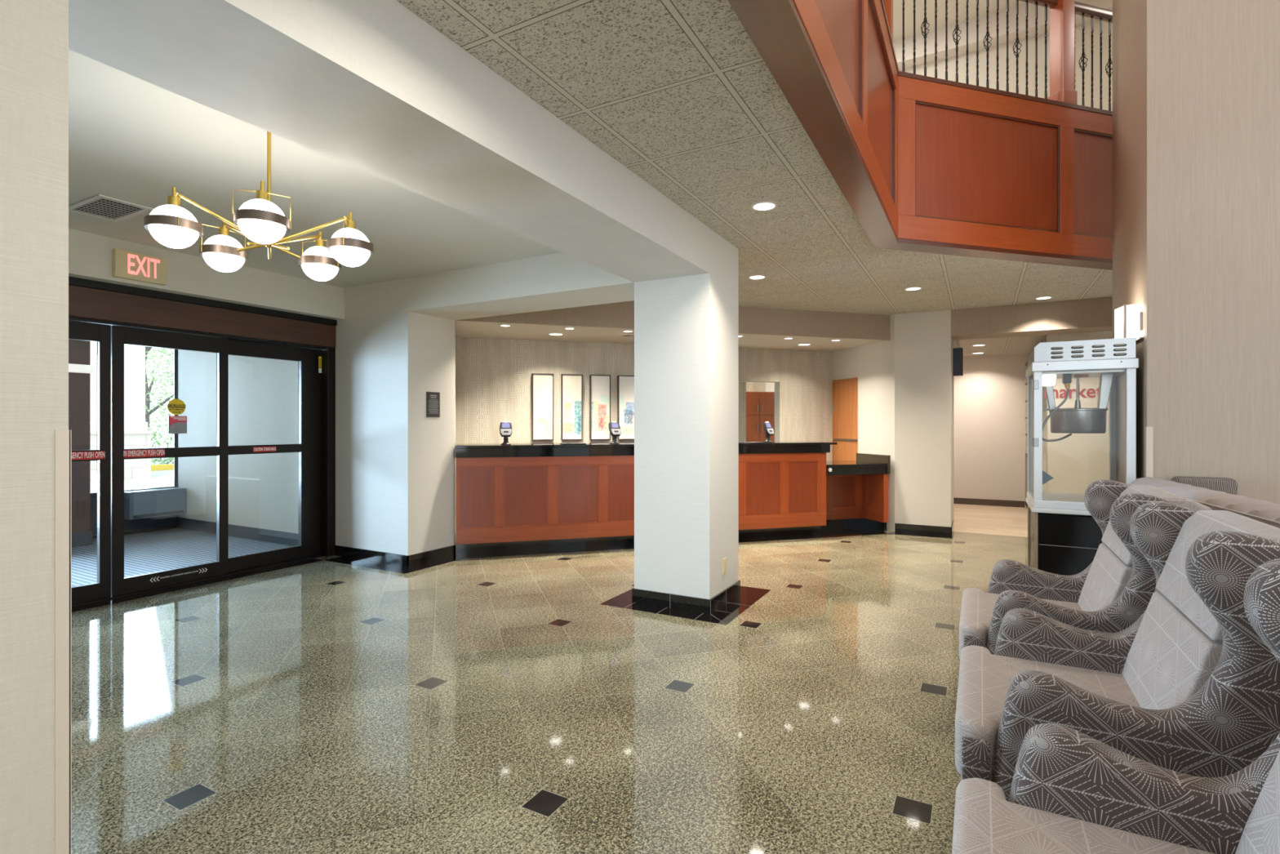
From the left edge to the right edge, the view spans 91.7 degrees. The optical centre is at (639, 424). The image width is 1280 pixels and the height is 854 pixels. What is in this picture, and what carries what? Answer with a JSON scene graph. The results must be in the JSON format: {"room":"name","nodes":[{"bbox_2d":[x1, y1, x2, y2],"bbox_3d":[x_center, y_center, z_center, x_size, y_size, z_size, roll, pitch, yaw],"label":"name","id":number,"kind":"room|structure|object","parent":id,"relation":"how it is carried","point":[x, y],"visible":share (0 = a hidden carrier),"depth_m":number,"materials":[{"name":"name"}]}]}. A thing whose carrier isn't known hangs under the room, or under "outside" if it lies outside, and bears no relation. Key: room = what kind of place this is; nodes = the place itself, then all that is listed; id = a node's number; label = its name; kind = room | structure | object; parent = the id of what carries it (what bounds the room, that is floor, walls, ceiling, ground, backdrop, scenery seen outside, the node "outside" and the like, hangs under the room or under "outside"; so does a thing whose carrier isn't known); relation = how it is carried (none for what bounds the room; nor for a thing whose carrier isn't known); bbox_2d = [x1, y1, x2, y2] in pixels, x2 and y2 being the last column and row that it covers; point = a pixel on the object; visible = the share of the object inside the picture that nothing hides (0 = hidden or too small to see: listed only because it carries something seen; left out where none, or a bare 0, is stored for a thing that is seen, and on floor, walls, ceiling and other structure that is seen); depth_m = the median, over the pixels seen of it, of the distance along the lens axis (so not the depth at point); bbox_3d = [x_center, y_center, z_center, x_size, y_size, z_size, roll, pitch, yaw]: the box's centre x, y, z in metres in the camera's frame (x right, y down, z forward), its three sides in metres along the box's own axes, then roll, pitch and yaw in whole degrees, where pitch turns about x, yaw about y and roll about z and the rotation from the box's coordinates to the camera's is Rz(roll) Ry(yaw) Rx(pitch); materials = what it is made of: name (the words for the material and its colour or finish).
{"room":"hotel lobby","nodes":[
{"label":"hotel lobby","id":0,"kind":"room"},
{"bbox_2d":[0,0,68,853],"bbox_3d":[-2.789,0.118,-1.003,0.604,2.404,5.560,0,0,29],"label":"wall","id":1,"kind":"structure","parent":0,"point":[34,33],"depth_m":1.24,"materials":[{"name":"paint"}]},
{"bbox_2d":[54,430,71,853],"bbox_3d":[-1.207,0.665,1.290,0.042,1.310,0.026,0,0,29],"label":"trim","id":2,"kind":"structure","parent":1,"relation":"attached to","point":[63,438],"depth_m":1.28,"materials":[{"name":"beige plastic"}]},
{"bbox_2d":[68,338,90,533],"bbox_3d":[-6.443,0.060,6.718,0.560,2.520,0.585,0,0,29],"label":"pier","id":3,"kind":"object","parent":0,"point":[79,351],"visible":0.17,"depth_m":6.76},
{"bbox_2d":[68,363,93,373],"bbox_3d":[-6.092,-0.610,6.683,0.090,0.090,0.300,0,0,29],"label":"sconce","id":4,"kind":"object","parent":3,"relation":"attached to","point":[78,368],"visible":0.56,"depth_m":6.70,"materials":[{"name":"white glass"}]},
{"bbox_2d":[71,530,92,547],"bbox_3d":[-6.199,1.245,6.587,0.035,0.150,0.610,0,0,29],"label":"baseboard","id":5,"kind":"object","parent":3,"relation":"attached to","point":[80,539],"visible":0.36,"depth_m":6.76,"materials":[{"name":"stone"}]},
{"bbox_2d":[90,438,173,492],"bbox_3d":[-27.509,1.390,32.193,60.800,0.100,90.000,0,0,29],"label":"ground","id":6,"kind":"structure","parent":0,"point":[159,478],"depth_m":15.02,"materials":[{"name":"concrete"}]},
{"bbox_2d":[90,341,153,481],"bbox_3d":[-13.633,-2.410,15.277,1.840,7.500,2.060,0,0,29],"label":"building","id":7,"kind":"structure","parent":6,"relation":"on","point":[136,434],"depth_m":15.43,"materials":[{"name":"white paint"}]},
{"bbox_2d":[145,346,173,438],"bbox_3d":[-18.279,-2.289,22.782,5.163,7.275,5.180,0,0,26],"label":"tree","id":8,"kind":"object","parent":6,"relation":"on","point":[148,389],"visible":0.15,"depth_m":22.87,"materials":[{"name":"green plant"}]},
{"bbox_2d":[150,429,173,464],"bbox_3d":[-16.488,0.778,20.902,1.623,1.285,5.167,0,0,29],"label":"hedge","id":9,"kind":"object","parent":6,"relation":"on","point":[155,435],"visible":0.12,"depth_m":21.12,"materials":[{"name":"green plant"}]},
{"bbox_2d":[68,228,344,319],"bbox_3d":[-4.098,-1.230,4.383,0.199,0.333,4.345,0,0,29],"label":"wall door header","id":10,"kind":"structure","parent":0,"point":[90,255],"depth_m":5.15,"materials":[{"name":"paint"}]},
{"bbox_2d":[111,248,166,285],"bbox_3d":[-3.782,-1.193,4.698,0.052,0.206,0.330,0,0,29],"label":"exit sign","id":11,"kind":"object","parent":10,"relation":"attached to","point":[126,264],"visible":1,"depth_m":4.67,"materials":[{"name":"beige plastic"}]},
{"bbox_2d":[173,349,298,533],"bbox_3d":[-4.714,0.060,7.335,2.920,2.520,0.070,0,0,29],"label":"wall","id":12,"kind":"structure","parent":0,"point":[264,393],"depth_m":7.23,"materials":[{"name":"paint"}]},
{"bbox_2d":[90,349,178,538],"bbox_3d":[-6.181,0.058,7.570,0.100,2.524,1.079,0,0,29],"label":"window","id":13,"kind":"structure","parent":12,"relation":"in","point":[163,522],"depth_m":7.64,"materials":[{"name":"brown metal"}]},
{"bbox_2d":[124,487,186,519],"bbox_3d":[-5.967,0.958,7.637,0.212,0.325,0.595,0,0,29],"label":"wall heater","id":14,"kind":"object","parent":13,"relation":"attached to","point":[151,503],"visible":0.86,"depth_m":7.55,"materials":[{"name":"grey metal"}]},
{"bbox_2d":[133,510,183,518],"bbox_3d":[-5.875,1.087,7.587,0.002,0.035,0.535,0,0,29],"label":"grille","id":15,"kind":"object","parent":14,"relation":"attached to","point":[152,513],"depth_m":7.55,"materials":[{"name":"grey metal"}]},
{"bbox_2d":[176,516,298,546],"bbox_3d":[-4.703,1.250,7.282,2.850,0.140,0.012,0,0,29],"label":"baseboard","id":16,"kind":"structure","parent":12,"relation":"attached to","point":[234,531],"depth_m":7.20,"materials":[{"name":"stone"}]},
{"bbox_2d":[335,311,455,555],"bbox_3d":[-2.448,0.128,6.857,1.513,2.384,1.588,0,0,29],"label":"pillar","id":17,"kind":"structure","parent":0,"point":[395,464],"depth_m":6.04,"materials":[{"name":"paint"}]},
{"bbox_2d":[426,391,439,417],"bbox_3d":[-2.018,-0.200,6.060,0.007,0.246,0.170,0,0,29],"label":"wall plaque","id":18,"kind":"object","parent":17,"relation":"attached to","point":[433,398],"visible":1,"depth_m":6.05,"materials":[{"name":"grey metal"}]},
{"bbox_2d":[71,503,1027,853],"bbox_3d":[0.740,1.370,3.586,16.150,0.100,17.000,0,0,29],"label":"floor","id":19,"kind":"structure","parent":0,"point":[487,704],"depth_m":2.92,"materials":[{"name":"stone"}]},
{"bbox_2d":[324,525,953,573],"bbox_3d":[0.303,1.321,6.807,6.922,0.006,1.116,0,0,-17],"label":"baseboard","id":20,"kind":"structure","parent":19,"relation":"on","point":[837,531],"depth_m":6.60,"materials":[{"name":"black stone"}]},
{"bbox_2d":[71,558,323,612],"bbox_3d":[-4.200,1.321,4.373,0.330,0.006,4.030,0,0,29],"label":"threshold","id":21,"kind":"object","parent":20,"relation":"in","point":[80,607],"depth_m":5.07,"materials":[{"name":"black metal"}]},
{"bbox_2d":[334,544,455,566],"bbox_3d":[-2.501,1.269,6.311,1.105,0.102,0.603,0,0,29],"label":"baseboard","id":22,"kind":"structure","parent":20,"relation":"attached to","point":[343,551],"depth_m":6.02,"materials":[{"name":"black stone"}]},
{"bbox_2d":[455,452,826,553],"bbox_3d":[0.087,0.825,7.239,4.280,0.990,0.750,0,0,-16],"label":"reception desk","id":23,"kind":"object","parent":19,"relation":"on","point":[503,504],"visible":0.74,"depth_m":6.66,"materials":[{"name":"brown wood"}]},
{"bbox_2d":[455,440,837,457],"bbox_3d":[0.176,0.269,7.137,4.405,0.122,0.595,0,0,-16],"label":"countertop","id":24,"kind":"structure","parent":23,"relation":"on","point":[514,450],"depth_m":6.63,"materials":[{"name":"black stone"}]},
{"bbox_2d":[499,421,512,444],"bbox_3d":[-1.423,0.083,6.585,0.132,0.251,0.110,0,0,-16],"label":"card terminal","id":25,"kind":"object","parent":24,"relation":"on","point":[505,427],"visible":1,"depth_m":6.56,"materials":[{"name":"grey plastic"}]},
{"bbox_2d":[608,421,621,444],"bbox_3d":[-0.283,0.083,6.917,0.132,0.251,0.110,0,0,-30],"label":"card terminal","id":26,"kind":"object","parent":24,"relation":"on","point":[614,427],"visible":1,"depth_m":6.89,"materials":[{"name":"grey plastic"}]},
{"bbox_2d":[762,421,773,442],"bbox_3d":[1.536,0.083,7.448,0.132,0.251,0.110,0,0,-40],"label":"card terminal","id":27,"kind":"object","parent":24,"relation":"on","point":[767,427],"visible":0.97,"depth_m":7.42,"materials":[{"name":"grey plastic"}]},
{"bbox_2d":[600,586,770,624],"bbox_3d":[0.376,1.321,4.772,0.990,0.006,0.990,0,0,29],"label":"floor tile border","id":28,"kind":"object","parent":19,"relation":"on","point":[748,596],"depth_m":4.50,"materials":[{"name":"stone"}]},
{"bbox_2d":[746,391,774,441],"bbox_3d":[1.862,0.390,10.260,0.680,1.860,0.544,0,0,-16],"label":"tall cabinet","id":29,"kind":"object","parent":19,"relation":"on","point":[760,406],"visible":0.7,"depth_m":10.02,"materials":[{"name":"brown wood"}]},
{"bbox_2d":[821,467,888,530],"bbox_3d":[2.601,0.917,7.842,0.885,0.806,0.560,0,0,-16],"label":"desk","id":30,"kind":"object","parent":19,"relation":"on","point":[851,500],"visible":0.78,"depth_m":8.03,"materials":[{"name":"brown wood"}]},
{"bbox_2d":[826,453,890,475],"bbox_3d":[2.579,0.489,7.924,0.886,0.229,0.730,0,0,-16],"label":"countertop","id":31,"kind":"structure","parent":30,"relation":"on","point":[864,464],"depth_m":7.66,"materials":[{"name":"black stone"}]},
{"bbox_2d":[856,453,890,473],"bbox_3d":[2.998,0.489,8.002,0.038,0.229,0.645,0,0,-16],"label":"backsplash","id":32,"kind":"structure","parent":31,"relation":"attached to","point":[885,459],"depth_m":7.91,"materials":[{"name":"black stone"}]},
{"bbox_2d":[833,310,953,531],"bbox_3d":[3.293,-0.049,8.336,1.056,2.737,1.899,0,0,-45],"label":"wall pier","id":33,"kind":"object","parent":19,"relation":"on","point":[905,381],"visible":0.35,"depth_m":7.63,"materials":[{"name":"paint"}]},
{"bbox_2d":[832,377,857,460],"bbox_3d":[2.877,0.338,8.664,0.046,1.965,0.633,0,0,-16],"label":"door","id":34,"kind":"structure","parent":33,"relation":"attached to","point":[845,391],"depth_m":8.67,"materials":[{"name":"brown wood"}]},
{"bbox_2d":[894,520,954,535],"bbox_3d":[3.592,1.269,7.827,0.632,0.102,0.620,0,0,29],"label":"baseboard","id":35,"kind":"object","parent":33,"relation":"attached to","point":[936,530],"visible":1,"depth_m":7.55,"materials":[{"name":"black stone"}]},
{"bbox_2d":[1025,360,1046,508],"bbox_3d":[5.744,0.170,8.768,0.400,2.300,2.300,0,0,29],"label":"door frame","id":36,"kind":"structure","parent":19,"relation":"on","point":[1044,400],"depth_m":9.36,"materials":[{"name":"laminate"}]},
{"bbox_2d":[1026,337,1138,575],"bbox_3d":[3.139,0.373,4.460,0.589,1.892,0.680,0,0,29],"label":"machine","id":37,"kind":"object","parent":19,"relation":"on","point":[1064,537],"visible":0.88,"depth_m":4.29,"materials":[{"name":"silver metal"}]},
{"bbox_2d":[1042,374,1056,386],"bbox_3d":[2.921,-0.325,4.443,0.100,0.090,0.100,0,0,29],"label":"lamp","id":38,"kind":"object","parent":37,"relation":"on","point":[1047,380],"depth_m":4.41,"materials":[{"name":"white"}]},
{"bbox_2d":[1048,377,1107,433],"bbox_3d":[3.131,-0.156,4.441,0.344,0.428,0.344,0,0,29],"label":"kettle","id":39,"kind":"object","parent":37,"relation":"on","point":[1077,420],"depth_m":4.34,"materials":[{"name":"silver metal"}]},
{"bbox_2d":[959,480,1212,657],"bbox_3d":[1.924,0.792,2.783,0.863,1.056,0.776,0,0,29],"label":"wingback chair","id":40,"kind":"object","parent":19,"relation":"on","point":[1117,588],"visible":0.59,"depth_m":2.63,"materials":[{"name":"fabric"}]},
{"bbox_2d":[964,635,982,646],"bbox_3d":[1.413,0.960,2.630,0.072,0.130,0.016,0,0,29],"label":"cushion","id":41,"kind":"object","parent":40,"relation":"on","point":[969,640],"depth_m":2.62,"materials":[{"name":"fabric"}]},
{"bbox_2d":[959,587,1082,657],"bbox_3d":[1.806,0.947,2.848,0.592,0.177,0.752,0,0,29],"label":"seat cushion","id":42,"kind":"object","parent":40,"relation":"on","point":[975,628],"depth_m":2.84,"materials":[{"name":"fabric"}]},
{"bbox_2d":[1077,542,1133,611],"bbox_3d":[2.081,0.723,2.696,0.242,0.334,0.592,0,0,29],"label":"cushion","id":43,"kind":"object","parent":40,"relation":"on","point":[1108,574],"depth_m":2.71,"materials":[{"name":"fabric"}]},
{"bbox_2d":[1101,484,1212,565],"bbox_3d":[2.179,0.416,2.643,0.269,0.278,0.592,0,0,29],"label":"cushion","id":44,"kind":"object","parent":40,"relation":"on","point":[1113,545],"depth_m":2.75,"materials":[{"name":"fabric"}]},
{"bbox_2d":[951,558,1279,853],"bbox_3d":[0.989,0.792,1.014,0.863,1.056,0.776,0,0,29],"label":"wingback chair","id":45,"kind":"object","parent":19,"relation":"on","point":[1072,792],"visible":1,"depth_m":1.30,"materials":[{"name":"fabric"}]},
{"bbox_2d":[951,777,1215,853],"bbox_3d":[0.870,0.947,1.079,0.592,0.177,0.752,0,0,29],"label":"seat cushion","id":46,"kind":"object","parent":45,"relation":"on","point":[984,822],"depth_m":1.31,"materials":[{"name":"fabric"}]},
{"bbox_2d":[1235,750,1279,853],"bbox_3d":[1.146,0.723,0.928,0.242,0.334,0.592,0,0,29],"label":"cushion","id":47,"kind":"object","parent":45,"relation":"on","point":[1257,805],"depth_m":1.20,"materials":[{"name":"fabric"}]},
{"bbox_2d":[955,501,1279,801],"bbox_3d":[1.471,0.792,1.925,0.863,1.056,0.776,0,0,29],"label":"wingback chair","id":48,"kind":"object","parent":19,"relation":"on","point":[1190,686],"visible":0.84,"depth_m":1.71,"materials":[{"name":"fabric"}]},
{"bbox_2d":[961,736,990,780],"bbox_3d":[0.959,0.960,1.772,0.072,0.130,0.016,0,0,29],"label":"cushion","id":49,"kind":"object","parent":48,"relation":"on","point":[975,750],"depth_m":1.77,"materials":[{"name":"fabric"}]},
{"bbox_2d":[955,644,1141,781],"bbox_3d":[1.352,0.947,1.990,0.592,0.177,0.752,0,0,29],"label":"seat cushion","id":50,"kind":"object","parent":48,"relation":"on","point":[987,748],"depth_m":1.97,"materials":[{"name":"fabric"}]},
{"bbox_2d":[1121,591,1222,709],"bbox_3d":[1.628,0.723,1.839,0.242,0.334,0.592,0,0,29],"label":"cushion","id":51,"kind":"object","parent":48,"relation":"on","point":[1170,656],"depth_m":1.83,"materials":[{"name":"fabric"}]},
{"bbox_2d":[1155,510,1279,641],"bbox_3d":[1.726,0.416,1.785,0.269,0.278,0.592,0,0,29],"label":"cushion","id":52,"kind":"object","parent":48,"relation":"on","point":[1176,531],"depth_m":1.93,"materials":[{"name":"fabric"}]},
{"bbox_2d":[1127,476,1279,528],"bbox_3d":[2.500,0.817,1.759,0.707,1.006,4.202,0,0,23],"label":"tufted sofa","id":53,"kind":"object","parent":19,"relation":"on","point":[1264,511],"visible":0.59,"depth_m":2.75,"materials":[{"name":"grey fabric"}]},
{"bbox_2d":[1171,475,1237,494],"bbox_3d":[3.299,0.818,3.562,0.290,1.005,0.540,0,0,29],"label":"striped chair","id":54,"kind":"object","parent":19,"relation":"on","point":[1229,486],"visible":0.16,"depth_m":3.69,"materials":[{"name":"fabric"}]},
{"bbox_2d":[68,0,1112,315],"bbox_3d":[-0.974,-1.407,3.489,6.920,0.060,14.430,0,0,41],"label":"ceiling","id":55,"kind":"structure","parent":0,"point":[679,93],"depth_m":3.32,"materials":[{"name":"paint"}]},
{"bbox_2d":[68,194,153,222],"bbox_3d":[-3.379,-1.373,3.946,0.500,0.008,0.284,0,0,29],"label":"ceiling vent","id":56,"kind":"object","parent":55,"relation":"in","point":[99,206],"visible":0.91,"depth_m":3.94,"materials":[{"name":"white plastic"}]},
{"bbox_2d":[143,131,373,281],"bbox_3d":[-1.731,-1.060,2.862,0.842,0.634,0.868,0,0,29],"label":"chandelier","id":57,"kind":"object","parent":55,"relation":"hanging from","point":[260,220],"visible":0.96,"depth_m":2.82,"materials":[{"name":"white glass"}]},
{"bbox_2d":[167,186,180,206],"bbox_3d":[-1.952,-0.950,2.601,0.052,0.091,0.052,0,0,29],"label":"socket","id":58,"kind":"object","parent":57,"relation":"attached to","point":[172,201],"depth_m":2.59,"materials":[{"name":"gold metal"}]},
{"bbox_2d":[218,220,229,236],"bbox_3d":[-2.016,-0.950,3.010,0.052,0.091,0.052,0,0,29],"label":"socket","id":59,"kind":"object","parent":57,"relation":"attached to","point":[223,231],"depth_m":2.99,"materials":[{"name":"gold metal"}]},
{"bbox_2d":[256,180,268,200],"bbox_3d":[-1.543,-0.950,2.535,0.052,0.091,0.052,0,0,29],"label":"socket","id":60,"kind":"object","parent":57,"relation":"attached to","point":[261,195],"depth_m":2.52,"materials":[{"name":"gold metal"}]},
{"bbox_2d":[315,231,324,247],"bbox_3d":[-1.647,-0.950,3.198,0.052,0.091,0.052,0,0,29],"label":"socket","id":61,"kind":"object","parent":57,"relation":"attached to","point":[320,242],"depth_m":3.18,"materials":[{"name":"gold metal"}]},
{"bbox_2d":[345,212,355,229],"bbox_3d":[-1.354,-0.950,2.905,0.052,0.091,0.052,0,0,29],"label":"socket","id":62,"kind":"object","parent":57,"relation":"attached to","point":[349,224],"depth_m":2.89,"materials":[{"name":"gold metal"}]},
{"bbox_2d":[68,0,709,282],"bbox_3d":[-1.952,-1.230,0.523,0.604,0.333,9.041,0,0,29],"label":"ceiling beam","id":63,"kind":"structure","parent":55,"relation":"attached to","point":[371,86],"depth_m":2.19,"materials":[{"name":"paint"}]},
{"bbox_2d":[344,252,886,351],"bbox_3d":[0.314,-1.230,7.818,5.406,0.333,5.929,0,0,29],"label":"ceiling","id":64,"kind":"structure","parent":55,"relation":"attached to","point":[556,281],"depth_m":5.63,"materials":[{"name":"paint"}]},
{"bbox_2d":[750,201,777,211],"bbox_3d":[0.781,-1.375,3.905,0.172,0.004,0.172,0,0,29],"label":"recessed light","id":65,"kind":"object","parent":55,"relation":"in","point":[761,206],"visible":1,"depth_m":3.90,"materials":[{"name":"white plastic"}]},
{"bbox_2d":[951,297,1112,340],"bbox_3d":[5.265,-1.240,6.814,3.320,0.353,0.428,0,0,29],"label":"lintel","id":66,"kind":"object","parent":55,"relation":"attached to","point":[1095,314],"visible":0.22,"depth_m":7.04,"materials":[{"name":"beige paint"}]},
{"bbox_2d":[455,337,833,461],"bbox_3d":[0.273,0.118,8.314,5.260,2.404,0.151,0,0,-16],"label":"wall","id":67,"kind":"structure","parent":0,"point":[494,376],"depth_m":7.87,"materials":[{"name":"paint"}]},
{"bbox_2d":[532,373,553,439],"bbox_3d":[-1.217,-0.227,7.777,0.268,0.837,0.048,0,0,-16],"label":"framed picture","id":68,"kind":"object","parent":67,"relation":"attached to","point":[542,383],"visible":1,"depth_m":7.77},
{"bbox_2d":[560,373,582,439],"bbox_3d":[-0.864,-0.227,7.880,0.268,0.837,0.048,0,0,-16],"label":"framed picture","id":69,"kind":"object","parent":67,"relation":"attached to","point":[571,384],"visible":1,"depth_m":7.87},
{"bbox_2d":[589,374,610,439],"bbox_3d":[-0.512,-0.227,7.983,0.268,0.837,0.048,0,0,-16],"label":"framed picture","id":70,"kind":"object","parent":67,"relation":"attached to","point":[599,384],"visible":1,"depth_m":7.97},
{"bbox_2d":[617,375,634,439],"bbox_3d":[-0.159,-0.227,8.086,0.268,0.837,0.048,0,0,-16],"label":"framed picture","id":71,"kind":"object","parent":67,"relation":"attached to","point":[625,384],"visible":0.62,"depth_m":8.07},
{"bbox_2d":[454,300,889,340],"bbox_3d":[0.570,-1.246,7.101,5.370,0.362,0.125,0,0,-16],"label":"wall","id":72,"kind":"structure","parent":0,"point":[752,320],"depth_m":7.30,"materials":[{"name":"beige paint"}]},
{"bbox_2d":[634,228,738,599],"bbox_3d":[0.364,-0.038,4.746,0.604,2.717,0.591,0,0,29],"label":"wall column","id":73,"kind":"structure","parent":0,"point":[686,327],"depth_m":4.50,"materials":[{"name":"paint"}]},
{"bbox_2d":[631,580,740,613],"bbox_3d":[0.364,1.269,4.746,0.628,0.102,0.615,0,0,29],"label":"baseboard","id":74,"kind":"structure","parent":73,"relation":"attached to","point":[700,605],"depth_m":4.49,"materials":[{"name":"black stone"}]},
{"bbox_2d":[738,382,746,441],"bbox_3d":[0.829,0.118,9.408,1.660,2.404,0.100,0,0,-16],"label":"wall","id":75,"kind":"structure","parent":0,"point":[742,385],"depth_m":9.58,"materials":[{"name":"paint"}]},
{"bbox_2d":[746,382,765,391],"bbox_3d":[1.410,0.118,10.880,3.600,2.404,0.101,0,0,-16],"label":"wall","id":76,"kind":"structure","parent":0,"point":[750,386],"depth_m":11.02,"materials":[{"name":"paint"}]},
{"bbox_2d":[893,0,1030,41],"bbox_3d":[1.707,-4.735,1.345,12.700,0.090,14.400,0,0,29],"label":"ceiling","id":77,"kind":"structure","parent":0,"point":[897,4],"depth_m":7.06,"materials":[{"name":"paint"}]},
{"bbox_2d":[893,0,1112,71],"bbox_3d":[4.715,-4.560,6.829,12.700,0.280,0.210,0,0,29],"label":"ceiling beam","id":78,"kind":"structure","parent":77,"relation":"attached to","point":[1105,4],"depth_m":7.18,"materials":[{"name":"paint"}]},
{"bbox_2d":[953,353,1029,501],"bbox_3d":[5.662,0.070,10.324,2.400,2.500,0.150,0,0,29],"label":"wall","id":79,"kind":"structure","parent":0,"point":[989,396],"depth_m":10.19,"materials":[{"name":"paint"}]},
{"bbox_2d":[953,497,1025,507],"bbox_3d":[5.640,1.270,10.242,1.240,0.100,0.015,0,0,29],"label":"baseboard","id":80,"kind":"structure","parent":79,"relation":"attached to","point":[956,500],"depth_m":10.18,"materials":[{"name":"brown plastic"}]},
{"bbox_2d":[953,334,1046,356],"bbox_3d":[4.989,-1.160,9.097,2.400,0.040,3.250,0,0,29],"label":"ceiling","id":81,"kind":"structure","parent":0,"point":[1015,344],"depth_m":8.92,"materials":[{"name":"paint"}]},
{"bbox_2d":[952,339,963,376],"bbox_3d":[4.105,-0.890,8.036,0.130,0.500,0.160,0,0,29],"label":"wall speaker","id":82,"kind":"object","parent":81,"relation":"hanging from","point":[957,353],"visible":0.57,"depth_m":7.97,"materials":[{"name":"grey plastic"}]},
{"bbox_2d":[900,20,1112,111],"bbox_3d":[4.796,-3.155,6.978,12.700,3.150,0.150,0,0,29],"label":"wall","id":83,"kind":"structure","parent":0,"point":[962,65],"depth_m":7.07,"materials":[{"name":"paint"}]},
{"bbox_2d":[1046,330,1112,493],"bbox_3d":[5.885,0.100,6.883,2.300,2.440,0.170,0,0,29],"label":"wall","id":84,"kind":"structure","parent":0,"point":[1075,461],"depth_m":7.23,"materials":[{"name":"beige paint"}]},
{"bbox_2d":[1044,387,1098,398],"bbox_3d":[5.053,-0.393,7.237,0.564,0.155,0.002,0,0,29],"label":"sign","id":85,"kind":"object","parent":84,"relation":"attached to","point":[1073,389],"visible":0.7,"depth_m":7.23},
{"bbox_2d":[1112,0,1279,504],"bbox_3d":[5.078,-1.705,3.613,3.570,6.050,1.180,0,0,29],"label":"wall","id":86,"kind":"structure","parent":0,"point":[1196,83],"depth_m":3.83,"materials":[{"name":"beige paint"}]},
{"bbox_2d":[1114,303,1143,342],"bbox_3d":[3.297,-0.678,4.208,0.125,0.233,0.346,0,0,29],"label":"wall sconce","id":87,"kind":"object","parent":86,"relation":"attached to","point":[1128,319],"visible":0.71,"depth_m":4.08,"materials":[{"name":"white glass"}]},
{"bbox_2d":[1144,426,1153,477],"bbox_3d":[3.250,0.615,3.964,0.034,1.210,0.044,0,0,29],"label":"trim","id":88,"kind":"structure","parent":86,"relation":"attached to","point":[1148,431],"depth_m":3.95,"materials":[{"name":"beige plastic"}]},
{"bbox_3d":[-0.441,-1.580,2.523,7.800,0.200,14.000,0,0,29],"label":"floor","id":89,"kind":"structure","parent":0,"visible":0},
{"bbox_2d":[728,0,1112,270],"bbox_3d":[0.602,-1.992,1.621,2.393,1.269,13.307,0,0,41],"label":"balcony","id":90,"kind":"object","parent":89,"relation":"attached to","point":[926,164],"visible":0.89,"depth_m":4.73,"materials":[{"name":"brown wood"}]},
{"bbox_2d":[883,0,1112,111],"bbox_3d":[1.432,-3.163,2.909,10.341,1.073,2.065,0,0,-45],"label":"railing","id":91,"kind":"object","parent":90,"relation":"on","point":[1062,12],"visible":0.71,"depth_m":5.09,"materials":[{"name":"black metal"}]},
{"bbox_2d":[920,17,929,37],"bbox_3d":[2.203,-3.065,4.793,0.060,0.150,0.060,0,0,12],"label":"basket","id":92,"kind":"object","parent":91,"relation":"on","point":[925,22],"depth_m":4.79,"materials":[{"name":"black metal"}]},
{"bbox_2d":[952,24,961,44],"bbox_3d":[2.490,-3.065,4.877,0.060,0.150,0.060,0,0,12],"label":"basket","id":93,"kind":"object","parent":91,"relation":"on","point":[957,28],"depth_m":4.87,"materials":[{"name":"black metal"}]},
{"bbox_2d":[982,31,991,51],"bbox_3d":[2.778,-3.065,4.961,0.060,0.150,0.060,0,0,12],"label":"basket","id":94,"kind":"object","parent":91,"relation":"on","point":[988,34],"depth_m":4.95,"materials":[{"name":"black metal"}]},
{"bbox_2d":[1013,37,1022,57],"bbox_3d":[3.066,-3.065,5.045,0.060,0.150,0.060,0,0,12],"label":"basket","id":95,"kind":"object","parent":91,"relation":"on","point":[1017,38],"depth_m":5.04,"materials":[{"name":"black metal"}]},
{"bbox_2d":[1078,52,1088,71],"bbox_3d":[3.743,-3.065,5.243,0.060,0.150,0.060,0,0,12],"label":"basket","id":96,"kind":"object","parent":91,"relation":"on","point":[1083,53],"depth_m":5.24,"materials":[{"name":"black metal"}]},
{"bbox_3d":[-5.154,-0.053,2.456,7.000,2.747,0.250,0,0,29],"label":"wall","id":97,"kind":"structure","parent":0,"visible":0},
{"bbox_2d":[68,320,111,604],"bbox_3d":[-4.242,0.274,4.359,0.048,2.072,0.845,0,0,29],"label":"door","id":98,"kind":"structure","parent":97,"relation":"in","point":[100,334],"depth_m":4.67,"materials":[{"name":"brown metal"}]},
{"bbox_2d":[111,325,228,596],"bbox_3d":[-3.836,0.274,5.101,0.048,2.072,0.833,0,0,29],"label":"door","id":99,"kind":"structure","parent":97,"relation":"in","point":[121,335],"depth_m":5.02,"materials":[{"name":"brown metal"}]},
{"bbox_2d":[68,284,336,606],"bbox_3d":[-4.202,0.137,4.494,0.230,2.366,4.241,0,0,29],"label":"door frame","id":100,"kind":"structure","parent":97,"relation":"attached to","point":[88,303],"depth_m":5.50,"materials":[{"name":"brown metal"}]},
{"bbox_2d":[68,276,337,325],"bbox_3d":[-4.188,-1.037,4.487,0.220,0.054,4.241,0,0,29],"label":"door track","id":101,"kind":"object","parent":97,"relation":"attached to","point":[72,281],"visible":0.44,"depth_m":5.13,"materials":[{"name":"black metal"}]},
{"bbox_2d":[228,339,320,572],"bbox_3d":[-3.463,0.274,5.902,0.051,2.072,0.950,0,0,29],"label":"door","id":102,"kind":"structure","parent":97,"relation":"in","point":[308,447],"depth_m":6.12,"materials":[{"name":"brown metal"}]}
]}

